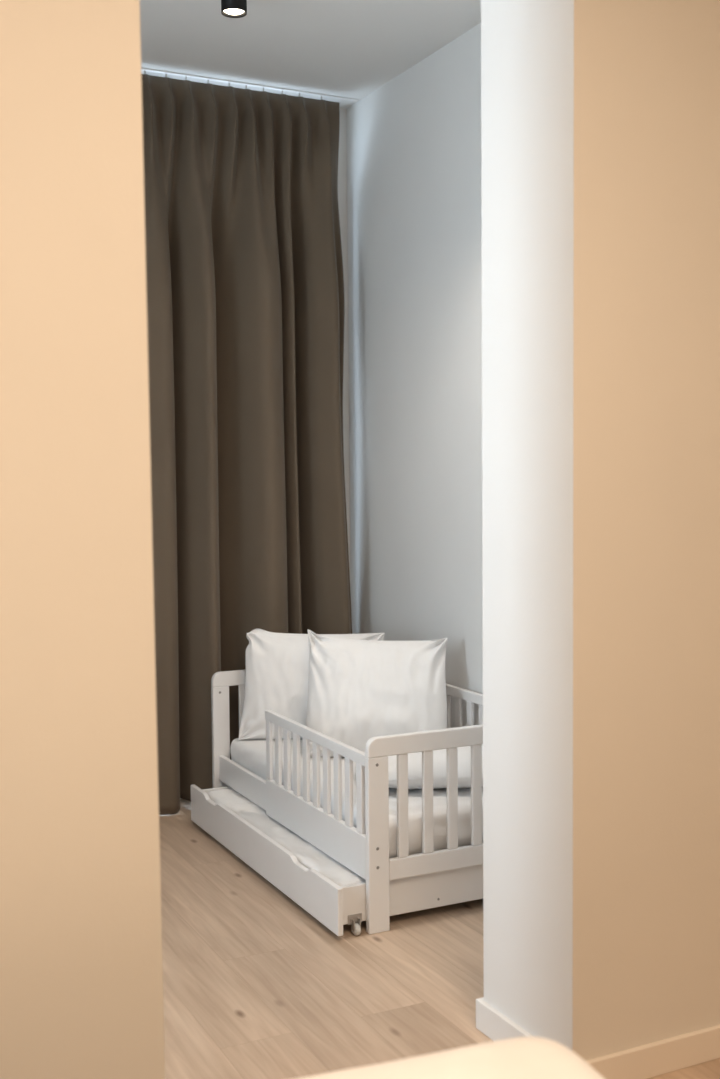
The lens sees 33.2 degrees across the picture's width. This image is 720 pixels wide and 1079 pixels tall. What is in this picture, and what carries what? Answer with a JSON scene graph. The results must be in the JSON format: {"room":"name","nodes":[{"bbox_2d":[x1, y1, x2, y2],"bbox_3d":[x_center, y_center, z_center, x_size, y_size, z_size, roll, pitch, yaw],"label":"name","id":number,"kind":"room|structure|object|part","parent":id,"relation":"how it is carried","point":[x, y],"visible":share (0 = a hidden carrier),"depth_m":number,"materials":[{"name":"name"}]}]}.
{"room":"bedroom","nodes":[
{"label":"bedroom","id":0,"kind":"room"},
{"bbox_2d":[140,0,480,108],"bbox_3d":[0.039,-1.824,1.271,6.300,0.150,8.198,-2,3,-26],"label":"ceiling","id":1,"kind":"structure","parent":0,"point":[341,48],"depth_m":4.63,"materials":[{"name":"paint"}]},
{"bbox_2d":[221,0,246,17],"bbox_3d":[-0.429,-1.842,4.110,0.087,0.098,0.087,-2,3,-26],"label":"ceiling spotlight","id":2,"kind":"object","parent":1,"relation":"attached to","point":[229,8],"visible":1,"depth_m":4.09,"materials":[{"name":"black metal"}]},
{"bbox_2d":[141,68,358,101],"bbox_3d":[-0.919,-1.927,4.936,2.025,0.005,0.024,-2,3,-26],"label":"track","id":3,"kind":"object","parent":1,"relation":"attached to","point":[142,69],"visible":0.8,"depth_m":5.14,"materials":[{"name":"white metal"}]},
{"bbox_2d":[141,70,351,814],"bbox_3d":[-0.892,-0.387,4.994,1.996,3.071,0.291,-2,3,-26],"label":"curtain","id":4,"kind":"object","parent":3,"relation":"hanging from","point":[245,276],"visible":0.52,"depth_m":5.13,"materials":[{"name":"brown fabric"}]},
{"bbox_2d":[0,0,719,1078],"bbox_3d":[-0.420,-0.261,2.422,5.800,3.083,0.376,-2,3,-26],"label":"wall","id":5,"kind":"structure","parent":0,"point":[600,119],"depth_m":2.69,"materials":[{"name":"beige paint"}]},
{"bbox_2d":[476,997,533,1040],"bbox_3d":[0.765,1.202,3.077,0.849,0.076,0.406,-2,3,-26],"label":"baseboard","id":6,"kind":"object","parent":5,"relation":"attached to","point":[491,1022],"visible":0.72,"depth_m":2.99,"materials":[{"name":"white paint"}]},
{"bbox_2d":[586,1024,719,1078],"bbox_3d":[1.381,1.193,3.163,2.001,0.076,0.015,-2,3,-26],"label":"baseboard","id":7,"kind":"structure","parent":5,"relation":"attached to","point":[650,1060],"depth_m":2.82,"materials":[{"name":"beige paint"}]},
{"bbox_2d":[346,23,482,727],"bbox_3d":[0.513,-0.381,4.618,0.150,3.083,2.743,-2,3,-26],"label":"wall","id":8,"kind":"structure","parent":0,"point":[414,204],"depth_m":4.96,"materials":[{"name":"white paint"}]},
{"bbox_2d":[338,108,349,570],"bbox_3d":[-1.601,-0.382,4.966,3.335,3.083,0.250,-2,3,-26],"label":"wall window","id":9,"kind":"structure","parent":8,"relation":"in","point":[342,159],"depth_m":5.55,"materials":[{"name":"white paint"}]},
{"bbox_2d":[159,799,719,1078],"bbox_3d":[0.064,1.390,1.436,6.300,0.120,8.198,-2,3,-26],"label":"floor","id":10,"kind":"structure","parent":0,"point":[255,986],"depth_m":3.38,"materials":[{"name":"brown wood"}]},
{"bbox_2d":[191,785,482,935],"bbox_3d":[-0.068,1.095,4.418,0.688,0.163,1.402,-2,3,-26],"label":"drawer","id":11,"kind":"object","parent":10,"relation":"on","point":[335,906],"visible":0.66,"depth_m":3.88,"materials":[{"name":"white paint"}]},
{"bbox_3d":[-0.349,1.057,5.005,0.670,0.116,0.016,-2,3,-26],"label":"panel","id":12,"kind":"part","parent":11,"relation":"part of","materials":[{"name":"white paint"}]},
{"bbox_3d":[-0.369,1.096,4.269,0.018,0.144,1.402,-2,3,-26],"label":"panel","id":13,"kind":"part","parent":11,"relation":"part of","materials":[{"name":"white paint"}]},
{"bbox_2d":[208,789,365,886],"bbox_3d":[-0.071,1.077,4.417,0.646,0.119,1.276,-2,3,-26],"label":"mattress","id":14,"kind":"object","parent":11,"relation":"in","point":[307,854],"visible":0.16,"depth_m":4.19,"materials":[{"name":"white fabric"}]},
{"bbox_3d":[0.228,1.113,3.837,0.670,0.116,0.016,-2,3,-26],"label":"panel","id":15,"kind":"part","parent":11,"relation":"part of","materials":[{"name":"white paint"}]},
{"bbox_2d":[211,669,482,933],"bbox_3d":[0.060,0.868,4.506,0.784,0.607,1.444,-2,3,-26],"label":"bed","id":16,"kind":"object","parent":10,"relation":"on","point":[366,855],"visible":0.6,"depth_m":3.84,"materials":[{"name":"white paint"}]},
{"bbox_3d":[-0.574,0.878,4.986,0.071,0.546,0.024,-2,3,-26],"label":"post","id":17,"kind":"part","parent":16,"relation":"part of","materials":[{"name":"white paint"}]},
{"bbox_3d":[-0.255,0.760,5.138,0.784,0.451,0.024,-2,3,-26],"label":"headboard","id":18,"kind":"part","parent":16,"relation":"part of","materials":[{"name":"white paint"}]},
{"bbox_3d":[-0.157,0.838,4.081,0.021,0.388,0.825,-2,3,-26],"label":"guard rail","id":19,"kind":"part","parent":16,"relation":"part of","materials":[{"name":"white paint"}]},
{"bbox_2d":[230,738,482,857],"bbox_3d":[0.061,0.901,4.510,0.692,0.154,1.370,-2,3,-26],"label":"mattress","id":20,"kind":"object","parent":16,"relation":"on","point":[250,754],"visible":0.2,"depth_m":3.97,"materials":[{"name":"white fabric"}]},
{"bbox_2d":[239,629,384,739],"bbox_3d":[-0.196,0.593,4.894,0.595,0.456,0.193,0,3,2],"label":"pillow","id":21,"kind":"object","parent":20,"relation":"on","point":[277,664],"visible":0.48,"depth_m":4.86,"materials":[{"name":"white fabric"}]},
{"bbox_2d":[302,629,446,757],"bbox_3d":[0.058,0.593,4.594,0.551,0.481,0.244,0,3,3],"label":"pillow","id":22,"kind":"object","parent":20,"relation":"on","point":[359,691],"visible":0.74,"depth_m":4.54,"materials":[{"name":"white fabric"}]},
{"bbox_2d":[362,746,482,788],"bbox_3d":[0.264,0.781,4.166,0.560,0.134,0.360,-1,3,-4],"label":"pillow","id":23,"kind":"object","parent":20,"relation":"on","point":[464,753],"visible":0.17,"depth_m":4.02,"materials":[{"name":"white fabric"}]},
{"bbox_3d":[0.053,0.939,3.716,0.071,0.546,0.024,-2,3,-26],"label":"post","id":24,"kind":"part","parent":16,"relation":"part of","materials":[{"name":"white paint"}]},
{"bbox_3d":[0.372,0.820,3.868,0.784,0.451,0.024,-2,3,-26],"label":"footboard","id":25,"kind":"part","parent":16,"relation":"part of","materials":[{"name":"white paint"}]},
{"bbox_3d":[0.401,0.787,4.672,0.021,0.419,1.394,-2,3,-26],"label":"wall rail","id":26,"kind":"part","parent":16,"relation":"part of","materials":[{"name":"white paint"}]},
{"bbox_2d":[297,1037,604,1078],"bbox_3d":[-0.235,1.116,0.657,2.082,0.513,2.235,-2,3,-21],"label":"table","id":27,"kind":"object","parent":10,"relation":"on","point":[518,1057],"visible":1,"depth_m":1.84,"materials":[{"name":"white paint"}]}
]}

